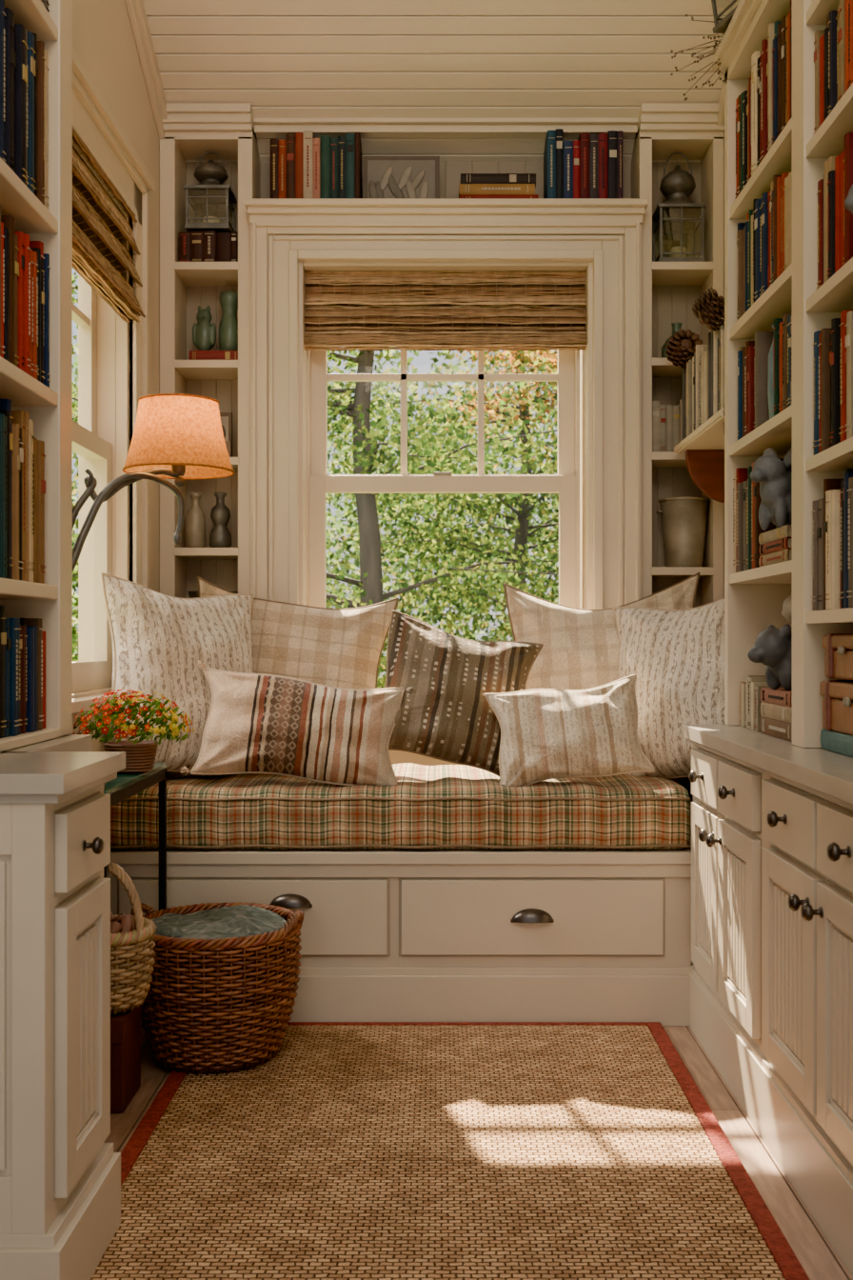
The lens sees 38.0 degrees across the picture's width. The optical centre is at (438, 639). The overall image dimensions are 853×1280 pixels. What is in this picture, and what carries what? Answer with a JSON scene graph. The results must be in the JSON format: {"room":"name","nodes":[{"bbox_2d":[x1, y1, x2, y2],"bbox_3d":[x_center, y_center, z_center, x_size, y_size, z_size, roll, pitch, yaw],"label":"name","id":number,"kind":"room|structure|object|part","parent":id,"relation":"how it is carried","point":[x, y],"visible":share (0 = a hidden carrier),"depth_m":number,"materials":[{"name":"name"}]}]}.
{"room":"reading nook","nodes":[
{"label":"reading nook","id":0,"kind":"room"},
{"bbox_2d":[71,0,159,751],"bbox_3d":[-0.985,-1.160,3.482,0.130,4.400,1.715,0,0,0],"label":"wall","id":1,"kind":"structure","parent":0,"point":[103,38],"depth_m":3.71,"materials":[{"name":"paint"}]},
{"bbox_2d":[72,274,116,699],"bbox_3d":[-1.000,-0.541,3.215,0.130,1.422,0.940,0,0,0],"label":"window","id":2,"kind":"structure","parent":1,"relation":"in","point":[94,434],"depth_m":3.61,"materials":[{"name":"beige paint"}]},
{"bbox_2d":[72,127,145,322],"bbox_3d":[-0.900,-1.133,3.216,0.074,0.394,0.901,0,0,0],"label":"window shade","id":3,"kind":"object","parent":1,"relation":"attached to","point":[101,231],"visible":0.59,"depth_m":3.30,"materials":[{"name":"brown wicker"}]},
{"bbox_2d":[72,48,155,714],"bbox_3d":[-0.958,-0.425,3.215,0.165,1.990,1.230,0,0,0],"label":"trim","id":4,"kind":"structure","parent":1,"relation":"attached to","point":[93,120],"depth_m":3.67,"materials":[{"name":"beige paint"}]},
{"bbox_2d":[124,0,167,139],"bbox_3d":[-0.902,-2.461,2.550,0.035,1.632,3.100,0,0,0],"label":"trim","id":5,"kind":"structure","parent":1,"relation":"attached to","point":[136,11],"depth_m":3.84,"materials":[{"name":"beige paint"}]},
{"bbox_2d":[72,393,234,571],"bbox_3d":[-0.727,-0.315,2.852,0.516,0.489,0.258,0,0,-22],"label":"wall lamp","id":6,"kind":"object","parent":1,"relation":"attached to","point":[179,437],"visible":0.8,"depth_m":2.81,"materials":[{"name":"fabric"}]},
{"bbox_3d":[-0.753,-0.312,2.821,0.480,0.484,0.144,0,0,-35],"label":"arm","id":7,"kind":"part","parent":6,"relation":"part of","materials":[{"name":"grey metal"}]},
{"bbox_3d":[-0.607,-0.476,2.900,0.258,0.167,0.258,0,0,0],"label":"lamp shade","id":8,"kind":"part","parent":6,"relation":"part of","materials":[{"name":"fabric"}]},
{"bbox_2d":[142,0,740,162],"bbox_3d":[-0.025,-2.493,2.638,2.350,1.800,3.524,0,0,0],"label":"ceiling","id":9,"kind":"structure","parent":0,"point":[282,58],"depth_m":3.91,"materials":[{"name":"paint"}]},
{"bbox_2d":[103,1026,852,1279],"bbox_3d":[0.009,1.055,1.650,2.416,0.030,5.298,0,0,0],"label":"floor","id":10,"kind":"structure","parent":0,"point":[814,1251],"depth_m":2.58,"materials":[{"name":"brown wood"}]},
{"bbox_2d":[0,734,125,1279],"bbox_3d":[-0.790,0.619,2.212,0.511,0.842,0.767,0,0,0],"label":"base cabinet","id":11,"kind":"object","parent":10,"relation":"on","point":[60,1182],"visible":0.99,"depth_m":1.89,"materials":[{"name":"paint"}]},
{"bbox_2d":[0,0,72,752],"bbox_3d":[-0.900,-0.761,2.195,0.270,1.917,0.790,0,0,0],"label":"bookcase","id":12,"kind":"object","parent":11,"relation":"on","point":[50,410],"visible":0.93,"depth_m":2.50,"materials":[{"name":"beige paint"}]},
{"bbox_2d":[0,399,45,583],"bbox_3d":[-0.879,-0.278,2.173,0.199,0.335,0.662,0,0,0],"label":"books","id":13,"kind":"object","parent":12,"relation":"in","point":[22,456],"visible":0.93,"depth_m":2.33,"materials":[{"name":"paper"}]},
{"bbox_2d":[0,605,45,738],"bbox_3d":[-0.878,0.057,2.168,0.200,0.239,0.651,0,0,0],"label":"books","id":14,"kind":"object","parent":12,"relation":"in","point":[22,640],"visible":1,"depth_m":2.34,"materials":[{"name":"paper"}]},
{"bbox_2d":[0,0,49,208],"bbox_3d":[-0.878,-1.017,2.173,0.199,0.332,0.661,0,0,0],"label":"books","id":15,"kind":"object","parent":12,"relation":"in","point":[24,117],"visible":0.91,"depth_m":2.34,"materials":[{"name":"paper"}]},
{"bbox_2d":[0,205,50,387],"bbox_3d":[-0.878,-0.652,2.173,0.199,0.302,0.661,0,0,0],"label":"books","id":16,"kind":"object","parent":12,"relation":"in","point":[25,281],"visible":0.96,"depth_m":2.35,"materials":[{"name":"paper"}]},
{"bbox_2d":[40,0,49,12],"bbox_3d":[-0.878,-1.415,2.170,0.200,0.347,0.656,0,0,0],"label":"books","id":17,"kind":"object","parent":12,"relation":"in","point":[46,4],"visible":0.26,"depth_m":2.48,"materials":[{"name":"fabric"}]},
{"bbox_2d":[110,1004,141,1112],"bbox_3d":[-0.760,0.933,2.793,0.146,0.205,0.170,0,0,0],"label":"storage box","id":18,"kind":"object","parent":10,"relation":"on","point":[125,1027],"visible":0.25,"depth_m":2.73,"materials":[{"name":"wood"}]},
{"bbox_2d":[108,861,156,1014],"bbox_3d":[-0.750,0.662,2.800,0.218,0.324,0.218,0,0,33],"label":"seagrass basket","id":19,"kind":"object","parent":18,"relation":"on","point":[132,953],"visible":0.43,"depth_m":2.74,"materials":[{"name":"wicker"}]},
{"bbox_2d":[110,910,135,933],"bbox_3d":[-0.749,0.664,2.800,0.143,0.097,0.144,0,0,0],"label":"bundle","id":20,"kind":"object","parent":19,"relation":"in","point":[123,923],"visible":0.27,"depth_m":2.78,"materials":[{"name":"fabric"}]},
{"bbox_2d":[103,762,166,910],"bbox_3d":[-0.805,0.680,2.925,0.200,0.720,0.590,0,0,0],"label":"side table","id":21,"kind":"object","parent":10,"relation":"on","point":[123,787],"visible":0.23,"depth_m":3.12,"materials":[{"name":"black metal"}]},
{"bbox_2d":[72,688,194,774],"bbox_3d":[-0.744,0.219,3.000,0.305,0.201,0.274,0,0,0],"label":"potted flowers","id":22,"kind":"object","parent":21,"relation":"on","point":[140,753],"visible":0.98,"depth_m":2.96,"materials":[{"name":"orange plant"}]},
{"bbox_2d":[108,820,692,1026],"bbox_3d":[0.012,0.806,3.694,1.861,0.468,0.772,0,0,0],"label":"bench","id":23,"kind":"object","parent":10,"relation":"on","point":[388,935],"depth_m":3.33,"materials":[{"name":"white wood"}]},
{"bbox_2d":[110,762,690,849],"bbox_3d":[-0.117,0.483,3.671,1.598,0.176,0.678,0,0,0],"label":"seat cushion","id":24,"kind":"object","parent":23,"relation":"on","point":[442,807],"visible":0.79,"depth_m":3.34,"materials":[{"name":"fabric"}]},
{"bbox_2d":[100,572,253,774],"bbox_3d":[-0.726,0.122,3.583,0.262,0.621,0.566,0,0,43],"label":"print pillow","id":25,"kind":"object","parent":24,"relation":"on","point":[159,640],"visible":0.62,"depth_m":3.47,"materials":[{"name":"fabric"}]},
{"bbox_2d":[180,660,413,785],"bbox_3d":[-0.385,0.249,3.454,0.647,0.386,0.181,0,0,-4],"label":"lumbar pillow","id":26,"kind":"object","parent":24,"relation":"on","point":[256,723],"visible":0.96,"depth_m":3.40,"materials":[{"name":"fabric"}]},
{"bbox_2d":[197,576,399,689],"bbox_3d":[-0.476,0.121,3.876,0.712,0.649,0.262,0,0,-4],"label":"linen pillow","id":27,"kind":"object","parent":24,"relation":"on","point":[336,648],"visible":0.37,"depth_m":3.86,"materials":[{"name":"beige fabric"}]},
{"bbox_2d":[384,609,543,776],"bbox_3d":[0.046,0.166,3.610,0.545,0.511,0.260,0,0,-1],"label":"striped pillow","id":28,"kind":"object","parent":24,"relation":"on","point":[447,715],"visible":0.79,"depth_m":3.54,"materials":[{"name":"fabric"}]},
{"bbox_2d":[484,674,655,786],"bbox_3d":[0.365,0.262,3.443,0.443,0.333,0.210,0,0,-8],"label":"striped lumbar pillow","id":29,"kind":"object","parent":24,"relation":"on","point":[547,733],"visible":0.98,"depth_m":3.40,"materials":[{"name":"fabric"}]},
{"bbox_2d":[503,571,699,689],"bbox_3d":[0.531,0.104,3.866,0.652,0.643,0.263,0,0,3],"label":"linen pillow","id":30,"kind":"object","parent":24,"relation":"on","point":[580,650],"visible":0.31,"depth_m":3.85,"materials":[{"name":"beige fabric"}]},
{"bbox_2d":[612,597,724,778],"bbox_3d":[0.711,0.150,3.594,0.549,0.609,0.260,0,0,36],"label":"print pillow","id":31,"kind":"object","parent":24,"relation":"on","point":[676,657],"visible":0.48,"depth_m":3.53,"materials":[{"name":"fabric"}]},
{"bbox_2d":[89,1021,810,1279],"bbox_3d":[-0.018,1.032,2.263,1.233,0.014,2.125,0,0,0],"label":"sisal rug","id":32,"kind":"object","parent":10,"relation":"on","point":[359,1150],"visible":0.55,"depth_m":2.41,"materials":[{"name":"beige wicker"}]},
{"bbox_2d":[130,901,304,1073],"bbox_3d":[-0.548,0.843,3.069,0.435,0.358,0.416,0,0,0],"label":"wicker basket","id":33,"kind":"object","parent":32,"relation":"on","point":[217,1005],"visible":0.8,"depth_m":2.91,"materials":[{"name":"brown wicker"}]},
{"bbox_2d":[150,904,287,939],"bbox_3d":[-0.548,0.832,3.068,0.357,0.318,0.358,0,0,0],"label":"folded blanket","id":34,"kind":"object","parent":33,"relation":"in","point":[243,920],"visible":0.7,"depth_m":3.02,"materials":[{"name":"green fabric"}]},
{"bbox_2d":[681,723,852,1277],"bbox_3d":[0.842,0.634,2.305,0.413,0.812,2.100,0,0,0],"label":"base cabinet","id":35,"kind":"object","parent":10,"relation":"on","point":[770,974],"visible":1,"depth_m":2.44,"materials":[{"name":"paint"}]},
{"bbox_2d":[740,675,782,731],"bbox_3d":[0.871,0.160,3.171,0.165,0.135,0.208,0,0,0],"label":"books","id":36,"kind":"object","parent":35,"relation":"on","point":[750,700],"visible":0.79,"depth_m":3.13,"materials":[{"name":"paper"}]},
{"bbox_2d":[760,687,792,740],"bbox_3d":[0.874,0.172,2.893,0.172,0.109,0.270,0,0,0],"label":"books","id":37,"kind":"object","parent":35,"relation":"on","point":[776,706],"visible":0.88,"depth_m":2.89,"materials":[{"name":"fabric"}]},
{"bbox_2d":[747,593,792,690],"bbox_3d":[0.825,0.001,2.888,0.220,0.233,0.124,0,0,-15],"label":"bear figurine","id":38,"kind":"object","parent":37,"relation":"on","point":[772,648],"depth_m":2.85,"materials":[{"name":"grey ceramic"}]},
{"bbox_3d":[0.850,-0.079,2.895,0.090,0.075,0.090,0,0,0],"label":"pale pottery cap","id":39,"kind":"part","parent":38,"relation":"part of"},
{"bbox_2d":[712,0,852,747],"bbox_3d":[0.890,-0.669,2.385,0.300,1.792,1.920,0,0,0],"label":"bookcase","id":40,"kind":"object","parent":35,"relation":"on","point":[754,598],"visible":0.54,"depth_m":2.69,"materials":[{"name":"beige paint"}]},
{"bbox_2d":[670,14,727,100],"bbox_3d":[0.724,-1.567,3.322,0.173,0.226,0.185,0,0,-27],"label":"bundle","id":41,"kind":"object","parent":40,"relation":"on","point":[692,18],"visible":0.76,"depth_m":3.33,"materials":[{"name":"beige plant"}]},
{"bbox_2d":[711,0,738,33],"bbox_3d":[0.833,-1.772,3.132,0.249,0.410,0.236,0,0,-20],"label":"candle lantern","id":42,"kind":"object","parent":40,"relation":"on","point":[721,27],"visible":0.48,"depth_m":3.17,"materials":[{"name":"grey metal"}]},
{"bbox_2d":[737,331,774,439],"bbox_3d":[0.878,-0.644,3.166,0.188,0.254,0.239,0,0,0],"label":"books","id":43,"kind":"object","parent":40,"relation":"in","point":[752,370],"visible":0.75,"depth_m":3.13,"materials":[{"name":"paper"}]},
{"bbox_2d":[733,459,792,573],"bbox_3d":[0.875,-0.314,3.170,0.185,0.274,0.229,0,0,0],"label":"books","id":44,"kind":"object","parent":40,"relation":"in","point":[748,499],"visible":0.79,"depth_m":3.20,"materials":[{"name":"paper"}]},
{"bbox_2d":[735,0,792,199],"bbox_3d":[0.883,-1.308,2.993,0.200,0.321,0.584,0,0,0],"label":"books","id":45,"kind":"object","parent":40,"relation":"in","point":[763,110],"visible":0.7,"depth_m":3.00,"materials":[{"name":"paper"}]},
{"bbox_2d":[737,171,792,319],"bbox_3d":[0.883,-0.962,2.997,0.198,0.270,0.577,0,0,0],"label":"books","id":46,"kind":"object","parent":40,"relation":"in","point":[765,240],"visible":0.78,"depth_m":3.01,"materials":[{"name":"paper"}]},
{"bbox_2d":[767,323,774,419],"bbox_3d":[0.840,-0.637,2.975,0.092,0.240,0.092,0,0,0],"label":"vase","id":47,"kind":"object","parent":40,"relation":"on","point":[770,391],"visible":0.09,"depth_m":2.96,"materials":[{"name":"ceramic"}]},
{"bbox_2d":[759,524,792,567],"bbox_3d":[0.874,-0.219,2.922,0.172,0.084,0.242,0,0,0],"label":"books","id":48,"kind":"object","parent":40,"relation":"on","point":[776,545],"visible":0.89,"depth_m":2.89,"materials":[{"name":"paper"}]},
{"bbox_2d":[750,447,792,530],"bbox_3d":[0.824,-0.357,2.919,0.250,0.199,0.126,0,0,-35],"label":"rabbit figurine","id":49,"kind":"object","parent":48,"relation":"on","point":[773,475],"visible":0.49,"depth_m":2.86,"materials":[{"name":"ceramic"}]},
{"bbox_2d":[772,313,792,416],"bbox_3d":[0.878,-0.638,2.806,0.189,0.242,0.198,0,0,0],"label":"books","id":50,"kind":"object","parent":40,"relation":"in","point":[783,327],"visible":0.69,"depth_m":2.83,"materials":[{"name":"paper"}]},
{"bbox_2d":[811,468,852,610],"bbox_3d":[0.882,-0.198,2.315,0.198,0.272,0.569,0,0,0],"label":"books","id":51,"kind":"object","parent":40,"relation":"in","point":[832,527],"visible":0.99,"depth_m":2.47,"materials":[{"name":"paper"}]},
{"bbox_2d":[812,305,852,455],"bbox_3d":[0.884,-0.521,2.318,0.202,0.278,0.564,0,0,0],"label":"books","id":52,"kind":"object","parent":40,"relation":"in","point":[833,347],"visible":0.92,"depth_m":2.47,"materials":[{"name":"paper"}]},
{"bbox_2d":[814,0,852,134],"bbox_3d":[0.886,-1.161,2.316,0.206,0.238,0.569,0,0,0],"label":"books","id":53,"kind":"object","parent":40,"relation":"in","point":[833,53],"visible":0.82,"depth_m":2.48,"materials":[{"name":"paper"}]},
{"bbox_2d":[817,132,852,288],"bbox_3d":[0.885,-0.849,2.490,0.200,0.264,0.219,0,0,0],"label":"books","id":54,"kind":"object","parent":40,"relation":"in","point":[835,221],"visible":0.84,"depth_m":2.48,"materials":[{"name":"paper"}]},
{"bbox_2d":[844,184,852,214],"bbox_3d":[0.820,-0.784,2.268,0.195,0.138,0.110,0,0,-30],"label":"bear figurine","id":55,"kind":"object","parent":40,"relation":"on","point":[849,203],"visible":1,"depth_m":2.22,"materials":[{"name":"ceramic"}]},
{"bbox_2d":[820,729,852,757],"bbox_3d":[0.890,0.206,2.406,0.181,0.040,0.360,0,0,0],"label":"books","id":56,"kind":"object","parent":35,"relation":"on","point":[842,743],"visible":1,"depth_m":2.48,"materials":[{"name":"fabric"}]},
{"bbox_2d":[820,680,852,735],"bbox_3d":[0.879,0.134,2.402,0.182,0.103,0.363,0,0,0],"label":"box","id":57,"kind":"object","parent":56,"relation":"on","point":[838,700],"visible":1,"depth_m":2.48,"materials":[{"name":"red wood"}]},
{"bbox_2d":[822,633,852,679],"bbox_3d":[0.879,0.033,2.435,0.182,0.091,0.268,0,0,0],"label":"box","id":58,"kind":"object","parent":57,"relation":"on","point":[839,652],"visible":1,"depth_m":2.47,"materials":[{"name":"red wood"}]},
{"bbox_2d":[388,750,691,819],"bbox_3d":[-0.015,-0.660,4.215,2.130,3.400,0.250,0,0,0],"label":"wall","id":59,"kind":"structure","parent":0,"point":[395,756],"depth_m":4.30,"materials":[{"name":"paint"}]},
{"bbox_2d":[160,102,724,805],"bbox_3d":[0.013,-0.590,4.160,1.861,2.320,0.250,0,0,0],"label":"bookcase","id":60,"kind":"object","parent":59,"relation":"in","point":[670,290],"depth_m":4.10,"materials":[{"name":"white wood"}]},
{"bbox_2d":[185,492,205,547],"bbox_3d":[-0.814,-0.400,4.160,0.066,0.190,0.066,0,0,0],"label":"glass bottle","id":61,"kind":"object","parent":60,"relation":"on","point":[195,517],"visible":0.88,"depth_m":4.13,"materials":[{"name":"ceramic"}]},
{"bbox_2d":[179,230,238,261],"bbox_3d":[-0.765,-1.302,4.164,0.194,0.110,0.124,0,0,0],"label":"books","id":62,"kind":"object","parent":60,"relation":"in","point":[206,246],"visible":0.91,"depth_m":4.11,"materials":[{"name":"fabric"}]},
{"bbox_2d":[183,151,237,232],"bbox_3d":[-0.764,-1.503,4.165,0.152,0.282,0.152,0,0,0],"label":"candle lantern","id":63,"kind":"object","parent":62,"relation":"on","point":[210,175],"visible":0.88,"depth_m":4.12,"materials":[{"name":"grey metal"}]},
{"bbox_2d":[188,350,238,359],"bbox_3d":[-0.740,-0.942,4.159,0.170,0.034,0.122,0,0,0],"label":"books","id":64,"kind":"object","parent":60,"relation":"on","point":[192,354],"visible":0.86,"depth_m":4.10,"materials":[{"name":"paper"}]},
{"bbox_2d":[192,305,216,350],"bbox_3d":[-0.784,-1.040,4.146,0.080,0.158,0.062,0,0,0],"label":"owl figurine","id":65,"kind":"object","parent":64,"relation":"on","point":[204,332],"visible":0.96,"depth_m":4.13,"materials":[{"name":"ceramic"}]},
{"bbox_2d":[218,290,238,350],"bbox_3d":[-0.702,-1.067,4.170,0.074,0.215,0.074,0,0,0],"label":"jar","id":66,"kind":"object","parent":64,"relation":"on","point":[228,338],"visible":0.8,"depth_m":4.14,"materials":[{"name":"ceramic"}]},
{"bbox_2d":[209,492,232,547],"bbox_3d":[-0.731,-0.400,4.160,0.076,0.190,0.076,0,0,0],"label":"bottle","id":67,"kind":"object","parent":60,"relation":"on","point":[220,536],"visible":0.94,"depth_m":4.14,"materials":[{"name":"ceramic"}]},
{"bbox_2d":[220,412,232,457],"bbox_3d":[-0.726,-0.682,4.130,0.075,0.155,0.040,0,0,0],"label":"picture frame","id":68,"kind":"object","parent":60,"relation":"on","point":[226,417],"visible":0.2,"depth_m":4.13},
{"bbox_2d":[270,130,361,198],"bbox_3d":[-0.409,-1.555,4.181,0.299,0.267,0.162,0,0,0],"label":"books","id":69,"kind":"object","parent":60,"relation":"in","point":[303,165],"visible":0.78,"depth_m":4.11,"materials":[{"name":"paper"}]},
{"bbox_2d":[362,156,439,198],"bbox_3d":[-0.122,-1.518,4.143,0.257,0.193,0.044,0,0,0],"label":"picture frame","id":70,"kind":"object","parent":60,"relation":"on","point":[383,176],"visible":0.73,"depth_m":4.13,"materials":[{"name":"white paper"}]},
{"bbox_2d":[303,270,587,351],"bbox_3d":[0.024,-1.109,4.124,0.958,0.284,0.061,0,0,0],"label":"window shade","id":71,"kind":"object","parent":60,"relation":"attached to","point":[516,310],"visible":0.92,"depth_m":4.12,"materials":[{"name":"brown wicker"}]},
{"bbox_2d":[459,173,539,198],"bbox_3d":[0.202,-1.484,4.174,0.262,0.124,0.152,0,0,0],"label":"books","id":72,"kind":"object","parent":60,"relation":"on","point":[471,185],"visible":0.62,"depth_m":4.10,"materials":[{"name":"paper"}]},
{"bbox_2d":[543,128,622,198],"bbox_3d":[0.488,-1.559,4.176,0.252,0.276,0.156,0,0,0],"label":"books","id":73,"kind":"object","parent":60,"relation":"in","point":[590,166],"visible":0.82,"depth_m":4.11,"materials":[{"name":"paper"}]},
{"bbox_2d":[652,400,682,451],"bbox_3d":[0.804,-0.716,4.177,0.184,0.191,0.117,0,0,0],"label":"books","id":74,"kind":"object","parent":60,"relation":"in","point":[667,419],"visible":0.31,"depth_m":4.12,"materials":[{"name":"paper"}]},
{"bbox_2d":[661,322,682,358],"bbox_3d":[0.801,-0.996,4.150,0.104,0.130,0.104,0,0,0],"label":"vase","id":75,"kind":"object","parent":60,"relation":"on","point":[676,326],"visible":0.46,"depth_m":4.14,"materials":[{"name":"ceramic"}]},
{"bbox_2d":[652,152,706,261],"bbox_3d":[0.807,-1.444,4.165,0.158,0.395,0.158,0,0,0],"label":"candle lantern","id":76,"kind":"object","parent":60,"relation":"on","point":[678,184],"visible":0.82,"depth_m":4.12,"materials":[{"name":"grey metal"}]},
{"bbox_2d":[656,496,710,566],"bbox_3d":[0.830,-0.357,4.170,0.173,0.232,0.173,0,0,45],"label":"bucket","id":77,"kind":"object","parent":60,"relation":"on","point":[685,518],"visible":0.9,"depth_m":4.11,"materials":[{"name":"grey metal"}]},
{"bbox_3d":[-0.755,-0.041,4.159,0.171,0.061,0.122,0,0,0],"label":"books","id":78,"kind":"object","parent":60,"relation":"on","visible":0},
{"bbox_2d":[187,590,238,598],"bbox_3d":[-0.754,-0.118,4.170,0.178,0.090,0.178,0,0,0],"label":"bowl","id":79,"kind":"object","parent":78,"relation":"on","point":[192,594],"visible":0.1,"depth_m":4.12,"materials":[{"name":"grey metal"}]},
{"bbox_2d":[306,346,579,608],"bbox_3d":[0.015,-0.466,4.225,0.945,1.552,0.130,0,0,0],"label":"window","id":80,"kind":"structure","parent":59,"relation":"in","point":[567,483],"depth_m":4.19,"materials":[{"name":"beige paint"}]},
{"bbox_2d":[243,198,648,609],"bbox_3d":[0.026,-0.426,4.147,1.303,1.992,0.325,0,0,0],"label":"trim","id":81,"kind":"structure","parent":59,"relation":"attached to","point":[601,237],"depth_m":4.04,"materials":[{"name":"beige paint"}]},
{"bbox_2d":[723,131,724,597],"bbox_3d":[0.998,-1.160,3.850,0.105,4.400,0.980,0,0,0],"label":"wall","id":82,"kind":"structure","parent":0,"point":[724,131],"depth_m":4.09,"materials":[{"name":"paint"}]},
{"bbox_2d":[674,407,724,502],"bbox_3d":[0.856,-0.533,3.700,0.175,0.197,0.660,0,0,0],"label":"shelf","id":83,"kind":"object","parent":82,"relation":"attached to","point":[704,449],"visible":0.45,"depth_m":3.94,"materials":[{"name":"beige paint"}]},
{"bbox_2d":[682,324,724,439],"bbox_3d":[0.852,-0.764,3.693,0.142,0.263,0.616,0,0,0],"label":"books","id":84,"kind":"object","parent":83,"relation":"on","point":[704,374],"visible":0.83,"depth_m":3.68,"materials":[{"name":"paper"}]},
{"bbox_2d":[665,329,703,368],"bbox_3d":[0.785,-0.927,3.943,0.121,0.124,0.117,0,0,0],"label":"pinecone","id":85,"kind":"object","parent":84,"relation":"on","point":[681,347],"visible":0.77,"depth_m":3.92,"materials":[{"name":"brown plant"}]},
{"bbox_2d":[692,286,724,331],"bbox_3d":[0.782,-0.933,3.496,0.123,0.123,0.122,0,0,0],"label":"pinecone","id":86,"kind":"object","parent":84,"relation":"on","point":[710,311],"visible":0.89,"depth_m":3.47,"materials":[{"name":"brown plant"}]},
{"bbox_2d":[717,79,724,125],"bbox_3d":[0.930,-1.883,3.730,0.030,0.427,0.740,0,0,0],"label":"trim","id":87,"kind":"structure","parent":82,"relation":"attached to","point":[721,113],"depth_m":4.01,"materials":[{"name":"beige paint"}]},
{"label":"outside","id":88,"kind":"structure","parent":0,"visible":0},
{"bbox_3d":[0.000,1.890,25.000,60.000,0.100,70.000,0,0,0],"label":"lawn","id":89,"kind":"structure","parent":88,"visible":0},
{"bbox_2d":[72,272,425,661],"bbox_3d":[-2.081,-0.974,9.756,4.059,5.744,3.848,0,0,-25],"label":"maple tree","id":90,"kind":"object","parent":89,"relation":"on","point":[74,301],"visible":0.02,"depth_m":9.95,"materials":[{"name":"green plant"}]},
{"bbox_2d":[72,346,559,688],"bbox_3d":[-0.369,-0.985,8.537,4.831,5.752,4.345,0,0,-10],"label":"maple tree","id":91,"kind":"object","parent":89,"relation":"on","point":[364,445],"visible":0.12,"depth_m":8.43,"materials":[{"name":"green plant"}]},
{"bbox_2d":[72,349,559,676],"bbox_3d":[0.473,-0.526,13.365,15.556,6.402,4.294,0,0,0],"label":"tree","id":92,"kind":"object","parent":89,"relation":"on","point":[484,625],"visible":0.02,"depth_m":13.39,"materials":[{"name":"green plant"}]},
{"bbox_2d":[72,323,559,678],"bbox_3d":[0.303,-1.119,19.032,32.402,8.292,7.143,0,0,0],"label":"treeline","id":93,"kind":"object","parent":89,"relation":"on","point":[396,353],"visible":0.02,"depth_m":18.77,"materials":[{"name":"green plant"}]},
{"bbox_2d":[326,349,559,640],"bbox_3d":[0.827,-1.219,10.911,5.053,6.231,3.771,0,0,34],"label":"maple tree","id":94,"kind":"object","parent":89,"relation":"on","point":[522,528],"visible":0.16,"depth_m":10.96,"materials":[{"name":"green plant"}]},
{"bbox_2d":[396,349,559,612],"bbox_3d":[1.590,-0.697,8.081,4.241,5.188,3.723,0,0,13],"label":"maple tree","id":95,"kind":"object","parent":89,"relation":"on","point":[553,358],"visible":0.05,"depth_m":8.22,"materials":[{"name":"green plant"}]}
]}

